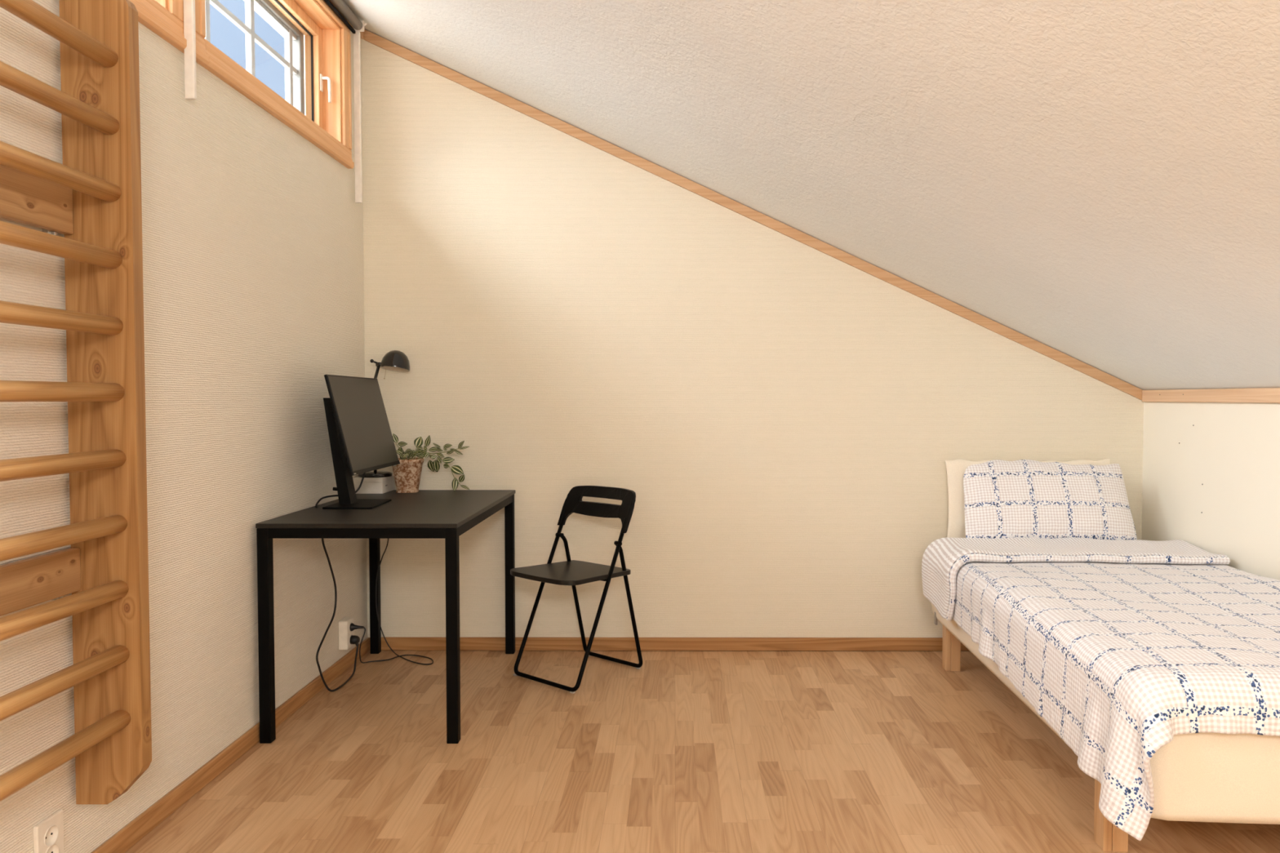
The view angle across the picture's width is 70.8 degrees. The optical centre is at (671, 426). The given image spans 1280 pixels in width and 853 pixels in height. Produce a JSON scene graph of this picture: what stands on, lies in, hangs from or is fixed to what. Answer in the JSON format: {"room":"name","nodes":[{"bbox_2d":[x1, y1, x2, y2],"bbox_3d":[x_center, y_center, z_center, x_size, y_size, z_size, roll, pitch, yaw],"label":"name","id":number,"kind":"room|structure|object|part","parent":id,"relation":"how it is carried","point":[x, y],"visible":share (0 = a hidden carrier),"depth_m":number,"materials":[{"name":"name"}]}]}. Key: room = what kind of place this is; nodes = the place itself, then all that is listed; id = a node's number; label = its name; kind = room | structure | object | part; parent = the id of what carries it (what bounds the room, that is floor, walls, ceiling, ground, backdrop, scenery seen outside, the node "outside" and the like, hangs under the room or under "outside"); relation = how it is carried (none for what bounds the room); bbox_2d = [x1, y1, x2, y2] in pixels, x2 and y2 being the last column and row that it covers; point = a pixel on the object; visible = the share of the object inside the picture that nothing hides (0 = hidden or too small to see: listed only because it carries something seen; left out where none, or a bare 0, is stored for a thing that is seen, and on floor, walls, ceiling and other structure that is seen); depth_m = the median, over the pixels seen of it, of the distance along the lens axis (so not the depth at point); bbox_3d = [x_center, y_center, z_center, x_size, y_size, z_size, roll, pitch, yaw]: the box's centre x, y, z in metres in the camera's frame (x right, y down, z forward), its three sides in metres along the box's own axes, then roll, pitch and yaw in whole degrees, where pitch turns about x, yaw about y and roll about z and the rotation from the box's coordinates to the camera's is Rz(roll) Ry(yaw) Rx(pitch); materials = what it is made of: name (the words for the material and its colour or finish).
{"room":"attic bedroom","nodes":[
{"label":"attic bedroom","id":0,"kind":"room"},
{"bbox_2d":[0,0,367,852],"bbox_3d":[-1.507,-0.288,1.094,0.200,2.822,5.995,0,2,0],"label":"wall","id":1,"kind":"structure","parent":0,"point":[253,267],"depth_m":2.69,"materials":[{"name":"paint"}]},
{"bbox_2d":[33,809,63,852],"bbox_3d":[-1.397,0.955,2.021,0.013,0.154,0.086,0,2,0],"label":"power outlet","id":2,"kind":"object","parent":1,"relation":"attached to","point":[48,834],"visible":1,"depth_m":2.02,"materials":[{"name":"beige plastic"}]},
{"bbox_2d":[44,824,58,847],"bbox_3d":[-1.395,0.919,2.020,0.008,0.047,0.047,0,2,0],"label":"socket","id":3,"kind":"object","parent":2,"relation":"attached to","point":[51,831],"depth_m":2.03,"materials":[{"name":"beige plastic"}]},
{"bbox_2d":[45,843,59,852],"bbox_3d":[-1.395,0.962,2.022,0.008,0.047,0.047,0,2,0],"label":"socket","id":4,"kind":"object","parent":2,"relation":"attached to","point":[50,847],"depth_m":2.03,"materials":[{"name":"beige plastic"}]},
{"bbox_2d":[0,0,151,804],"bbox_3d":[-1.319,-0.068,1.638,0.173,1.924,0.930,0,2,0],"label":"wall bars","id":5,"kind":"object","parent":1,"relation":"attached to","point":[92,198],"visible":1,"depth_m":2.05,"materials":[{"name":"brown wood"}]},
{"bbox_3d":[-1.377,-0.478,1.626,0.022,0.107,0.854,0,2,0],"label":"rail","id":6,"kind":"part","parent":5,"relation":"part of","materials":[{"name":"brown wood"}]},
{"bbox_3d":[-1.377,0.343,1.652,0.022,0.099,0.854,0,2,0],"label":"rail","id":7,"kind":"part","parent":5,"relation":"part of","materials":[{"name":"brown wood"}]},
{"bbox_2d":[129,0,208,65],"bbox_3d":[-1.478,-1.361,2.015,0.201,0.613,1.305,0,2,0],"label":"window","id":8,"kind":"structure","parent":1,"relation":"in","point":[165,18],"depth_m":2.50,"materials":[{"name":"brown wood"}]},
{"bbox_3d":[-1.392,-1.395,2.579,0.020,0.491,0.174,0,2,0],"label":"casing","id":9,"kind":"part","parent":8,"relation":"part of","materials":[{"name":"brown wood"}]},
{"bbox_2d":[183,0,196,99],"bbox_3d":[-1.358,-1.304,1.912,0.063,0.784,1.297,0,2,0],"label":"roller blind","id":10,"kind":"object","parent":8,"relation":"attached to","point":[189,32],"visible":1,"depth_m":2.56,"materials":[{"name":"white fabric"}]},
{"bbox_2d":[91,637,369,852],"bbox_3d":[-1.401,1.092,1.138,0.012,0.060,5.995,0,2,0],"label":"baseboard","id":11,"kind":"structure","parent":1,"relation":"attached to","point":[131,833],"depth_m":2.71,"materials":[{"name":"brown wood"}]},
{"bbox_2d":[201,0,354,168],"bbox_3d":[-1.474,-1.400,3.271,0.201,0.613,1.209,0,2,0],"label":"window","id":12,"kind":"structure","parent":1,"relation":"in","point":[326,122],"depth_m":3.64,"materials":[{"name":"brown wood"}]},
{"bbox_3d":[-1.441,-1.175,3.241,0.086,0.011,1.133,0,2,0],"label":"sill","id":13,"kind":"part","parent":12,"relation":"part of","materials":[{"name":"brown wood"}]},
{"bbox_3d":[-1.552,-1.416,3.234,0.044,0.450,1.029,0,2,0],"label":"frame","id":14,"kind":"part","parent":12,"relation":"part of","materials":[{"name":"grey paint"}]},
{"bbox_3d":[-1.500,-1.416,3.234,0.058,0.470,1.113,0,2,0],"label":"sash","id":15,"kind":"part","parent":12,"relation":"part of","materials":[{"name":"brown wood"}]},
{"bbox_3d":[-1.447,-1.415,3.766,0.044,0.115,0.022,0,2,0],"label":"handle","id":16,"kind":"part","parent":12,"relation":"part of","materials":[{"name":"white plastic"}]},
{"bbox_3d":[-1.391,-1.684,3.262,0.016,0.045,1.208,0,2,0],"label":"casing","id":17,"kind":"part","parent":12,"relation":"part of","materials":[{"name":"brown wood"}]},
{"bbox_2d":[324,0,367,203],"bbox_3d":[-1.353,-1.347,3.272,0.063,0.784,1.299,0,2,0],"label":"roller blind","id":18,"kind":"object","parent":12,"relation":"attached to","point":[357,25],"visible":1,"depth_m":3.90,"materials":[{"name":"white fabric"}]},
{"bbox_3d":[-1.372,-1.682,3.257,0.012,0.014,1.257,0,2,0],"label":"rail","id":19,"kind":"part","parent":18,"relation":"part of","materials":[{"name":"black metal"}]},
{"bbox_3d":[-1.366,-1.343,3.915,0.028,0.736,0.015,0,2,0],"label":"chain","id":20,"kind":"part","parent":18,"relation":"part of","materials":[{"name":"white plastic"}]},
{"bbox_3d":[-1.387,-1.435,3.837,0.020,0.491,0.075,0,2,0],"label":"casing","id":21,"kind":"part","parent":12,"relation":"part of","materials":[{"name":"brown wood"}]},
{"bbox_2d":[337,617,354,649],"bbox_3d":[-1.376,0.876,3.810,0.042,0.122,0.082,0,2,0],"label":"power outlet","id":22,"kind":"object","parent":1,"relation":"attached to","point":[344,633],"visible":0.99,"depth_m":3.77,"materials":[{"name":"beige plastic"}]},
{"bbox_2d":[328,0,363,39],"bbox_3d":[-1.400,-1.670,1.050,0.014,0.046,5.995,0,2,0],"label":"trim","id":23,"kind":"structure","parent":1,"relation":"attached to","point":[362,33],"depth_m":3.86,"materials":[{"name":"brown wood"}]},
{"bbox_2d":[124,650,1279,852],"bbox_3d":[0.362,1.182,1.134,3.939,0.120,6.395,0,2,0],"label":"floor","id":24,"kind":"structure","parent":0,"point":[684,751],"depth_m":2.86,"materials":[{"name":"brown wood"}]},
{"bbox_2d":[255,489,515,743],"bbox_3d":[-1.046,0.675,3.550,0.670,0.740,1.100,0,2,0],"label":"desk","id":25,"kind":"object","parent":24,"relation":"on","point":[446,514],"visible":0.89,"depth_m":3.03,"materials":[{"name":"black wood"}]},
{"bbox_3d":[-1.362,0.700,3.023,0.038,0.724,0.038,0,2,0],"label":"leg","id":26,"kind":"part","parent":25,"relation":"part of","materials":[{"name":"black metal"}]},
{"bbox_2d":[315,538,359,692],"bbox_3d":[-1.341,0.681,3.636,0.050,0.724,0.370,0,2,2],"label":"power cable","id":27,"kind":"object","parent":25,"relation":"hanging from","point":[354,639],"visible":0.91,"depth_m":3.61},
{"bbox_2d":[315,374,399,509],"bbox_3d":[-1.245,0.055,3.530,0.235,0.502,0.601,0,2,0],"label":"monitor","id":28,"kind":"object","parent":25,"relation":"on","point":[361,437],"visible":1,"depth_m":3.48,"materials":[{"name":"black plastic"}]},
{"bbox_2d":[352,474,395,493],"bbox_3d":[-1.326,0.256,4.013,0.131,0.069,0.173,0,2,0],"label":"storage box","id":29,"kind":"object","parent":25,"relation":"on","point":[370,485],"visible":0.67,"depth_m":3.93,"materials":[{"name":"grey plastic"}]},
{"bbox_3d":[-1.326,0.231,4.012,0.131,0.019,0.173,0,2,0],"label":"lid","id":30,"kind":"part","parent":29,"relation":"part of","materials":[{"name":"white plastic"}]},
{"bbox_2d":[358,350,409,477],"bbox_3d":[-1.276,-0.058,3.995,0.231,0.560,0.146,0,2,0],"label":"desk lamp","id":31,"kind":"object","parent":29,"relation":"on","point":[394,360],"visible":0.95,"depth_m":3.95,"materials":[{"name":"metal"}]},
{"bbox_3d":[-1.225,-0.290,3.982,0.128,0.095,0.128,0,2,0],"label":"lamp shade","id":32,"kind":"part","parent":31,"relation":"part of","materials":[{"name":"metal"}]},
{"bbox_3d":[-1.345,0.666,4.078,0.038,0.724,0.038,0,2,0],"label":"leg","id":33,"kind":"part","parent":25,"relation":"part of","materials":[{"name":"black metal"}]},
{"bbox_2d":[391,433,469,493],"bbox_3d":[-1.072,0.161,4.001,0.352,0.260,0.144,0,2,0],"label":"potted plant","id":34,"kind":"object","parent":25,"relation":"on","point":[406,474],"visible":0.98,"depth_m":3.97,"materials":[{"name":"green plant"}]},
{"bbox_3d":[-1.176,0.217,4.003,0.143,0.148,0.144,0,2,0],"label":"pot","id":35,"kind":"part","parent":34,"relation":"part of","materials":[{"name":"ceramic"}]},
{"bbox_3d":[-1.060,0.130,3.997,0.235,0.066,0.009,0,2,0],"label":"stem","id":36,"kind":"part","parent":34,"relation":"part of","materials":[{"name":"green plant"}]},
{"bbox_3d":[-1.043,0.191,3.999,0.208,0.137,0.009,0,2,0],"label":"stem","id":37,"kind":"part","parent":34,"relation":"part of","materials":[{"name":"green plant"}]},
{"bbox_3d":[-0.735,0.700,3.021,0.038,0.724,0.038,0,2,0],"label":"leg","id":38,"kind":"part","parent":25,"relation":"part of","materials":[{"name":"black metal"}]},
{"bbox_3d":[-0.733,0.666,4.076,0.038,0.724,0.038,0,2,0],"label":"leg","id":39,"kind":"part","parent":25,"relation":"part of","materials":[{"name":"black metal"}]},
{"bbox_2d":[350,538,433,665],"bbox_3d":[-1.198,0.684,3.902,0.316,0.701,0.247,0,2,0],"label":"power cable","id":40,"kind":"object","parent":24,"relation":"on","point":[353,626],"visible":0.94,"depth_m":3.99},
{"bbox_2d":[510,485,642,693],"bbox_3d":[-0.401,0.652,3.763,0.400,0.773,0.463,2,2,40],"label":"folding chair","id":41,"kind":"object","parent":24,"relation":"on","point":[573,573],"visible":1,"depth_m":3.78,"materials":[{"name":"black metal"}]},
{"bbox_3d":[-0.423,0.605,3.736,0.390,0.029,0.394,2,2,40],"label":"seat","id":42,"kind":"part","parent":41,"relation":"part of","materials":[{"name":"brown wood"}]},
{"bbox_3d":[-0.312,0.349,3.859,0.400,0.173,0.118,2,2,40],"label":"backrest","id":43,"kind":"part","parent":41,"relation":"part of","materials":[{"name":"black plastic"}]},
{"bbox_3d":[-0.305,0.750,3.880,0.356,0.562,0.165,2,2,40],"label":"frame","id":44,"kind":"part","parent":41,"relation":"part of","materials":[{"name":"black metal"}]},
{"bbox_2d":[931,603,1279,852],"bbox_3d":[1.569,0.812,3.029,0.911,0.500,1.991,0,2,2],"label":"bed","id":45,"kind":"object","parent":24,"relation":"on","point":[1197,777],"visible":0.12,"depth_m":2.05,"materials":[{"name":"beige wood"}]},
{"bbox_3d":[1.194,0.941,3.841,0.062,0.190,0.060,0,2,2],"label":"leg","id":46,"kind":"part","parent":45,"relation":"part of","materials":[{"name":"brown wood"}]},
{"bbox_2d":[945,458,1110,537],"bbox_3d":[1.603,0.336,4.045,0.739,0.379,0.106,0,2,4],"label":"pillow","id":47,"kind":"object","parent":45,"relation":"on","point":[956,468],"visible":0.22,"depth_m":4.04,"materials":[{"name":"white fabric"}]},
{"bbox_2d":[921,537,1279,840],"bbox_3d":[1.568,0.703,2.922,1.063,0.411,1.949,0,2,2],"label":"duvet","id":48,"kind":"object","parent":45,"relation":"on","point":[1124,648],"visible":1,"depth_m":2.53,"materials":[{"name":"white fabric"}]},
{"bbox_2d":[963,459,1137,539],"bbox_3d":[1.626,0.325,3.903,0.721,0.352,0.200,0,2,2],"label":"pillow","id":49,"kind":"object","parent":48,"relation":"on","point":[1021,498],"visible":0.83,"depth_m":3.85,"materials":[{"name":"white fabric"}]},
{"bbox_3d":[1.134,0.989,2.322,0.062,0.190,0.060,0,2,2],"label":"leg","id":50,"kind":"part","parent":45,"relation":"part of","materials":[{"name":"brown wood"}]},
{"bbox_2d":[361,29,1143,637],"bbox_3d":[0.324,-0.432,4.182,3.839,2.914,0.200,0,2,0],"label":"wall","id":51,"kind":"structure","parent":0,"point":[784,418],"depth_m":4.09,"materials":[{"name":"paint"}]},
{"bbox_2d":[381,636,968,650],"bbox_3d":[0.379,0.996,4.121,3.527,0.060,0.012,0,2,0],"label":"baseboard","id":52,"kind":"structure","parent":51,"relation":"attached to","point":[396,643],"depth_m":4.12,"materials":[{"name":"brown wood"}]},
{"bbox_2d":[363,29,1142,399],"bbox_3d":[0.380,-0.948,4.059,3.525,1.670,0.013,0,2,0],"label":"trim","id":53,"kind":"structure","parent":51,"relation":"attached to","point":[369,37],"depth_m":4.05,"materials":[{"name":"brown wood"}]},
{"bbox_2d":[342,0,1279,390],"bbox_3d":[0.312,-0.982,1.066,3.839,1.918,6.395,0,2,0],"label":"ceiling","id":54,"kind":"structure","parent":0,"point":[1097,182],"depth_m":2.53,"materials":[{"name":"paint"}]},
{"bbox_3d":[-1.780,-1.968,2.045,0.354,0.020,6.200,0,2,0],"label":"trim","id":55,"kind":"structure","parent":54,"relation":"attached to","visible":0},
{"bbox_2d":[243,0,284,37],"bbox_3d":[-1.970,-1.983,2.045,0.025,0.170,6.200,0,2,0],"label":"trim","id":56,"kind":"structure","parent":55,"relation":"attached to","point":[265,17],"depth_m":4.37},
{"bbox_2d":[1141,401,1279,580],"bbox_3d":[2.181,0.527,1.107,0.102,1.192,5.995,0,2,0],"label":"wall","id":57,"kind":"structure","parent":0,"point":[1211,483],"depth_m":3.53,"materials":[{"name":"beige paint"}]},
{"bbox_2d":[1142,387,1279,403],"bbox_3d":[2.123,-0.043,1.083,0.017,0.053,5.982,0,2,0],"label":"trim","id":58,"kind":"structure","parent":57,"relation":"attached to","point":[1264,395],"depth_m":3.52,"materials":[{"name":"brown wood"}]}
]}

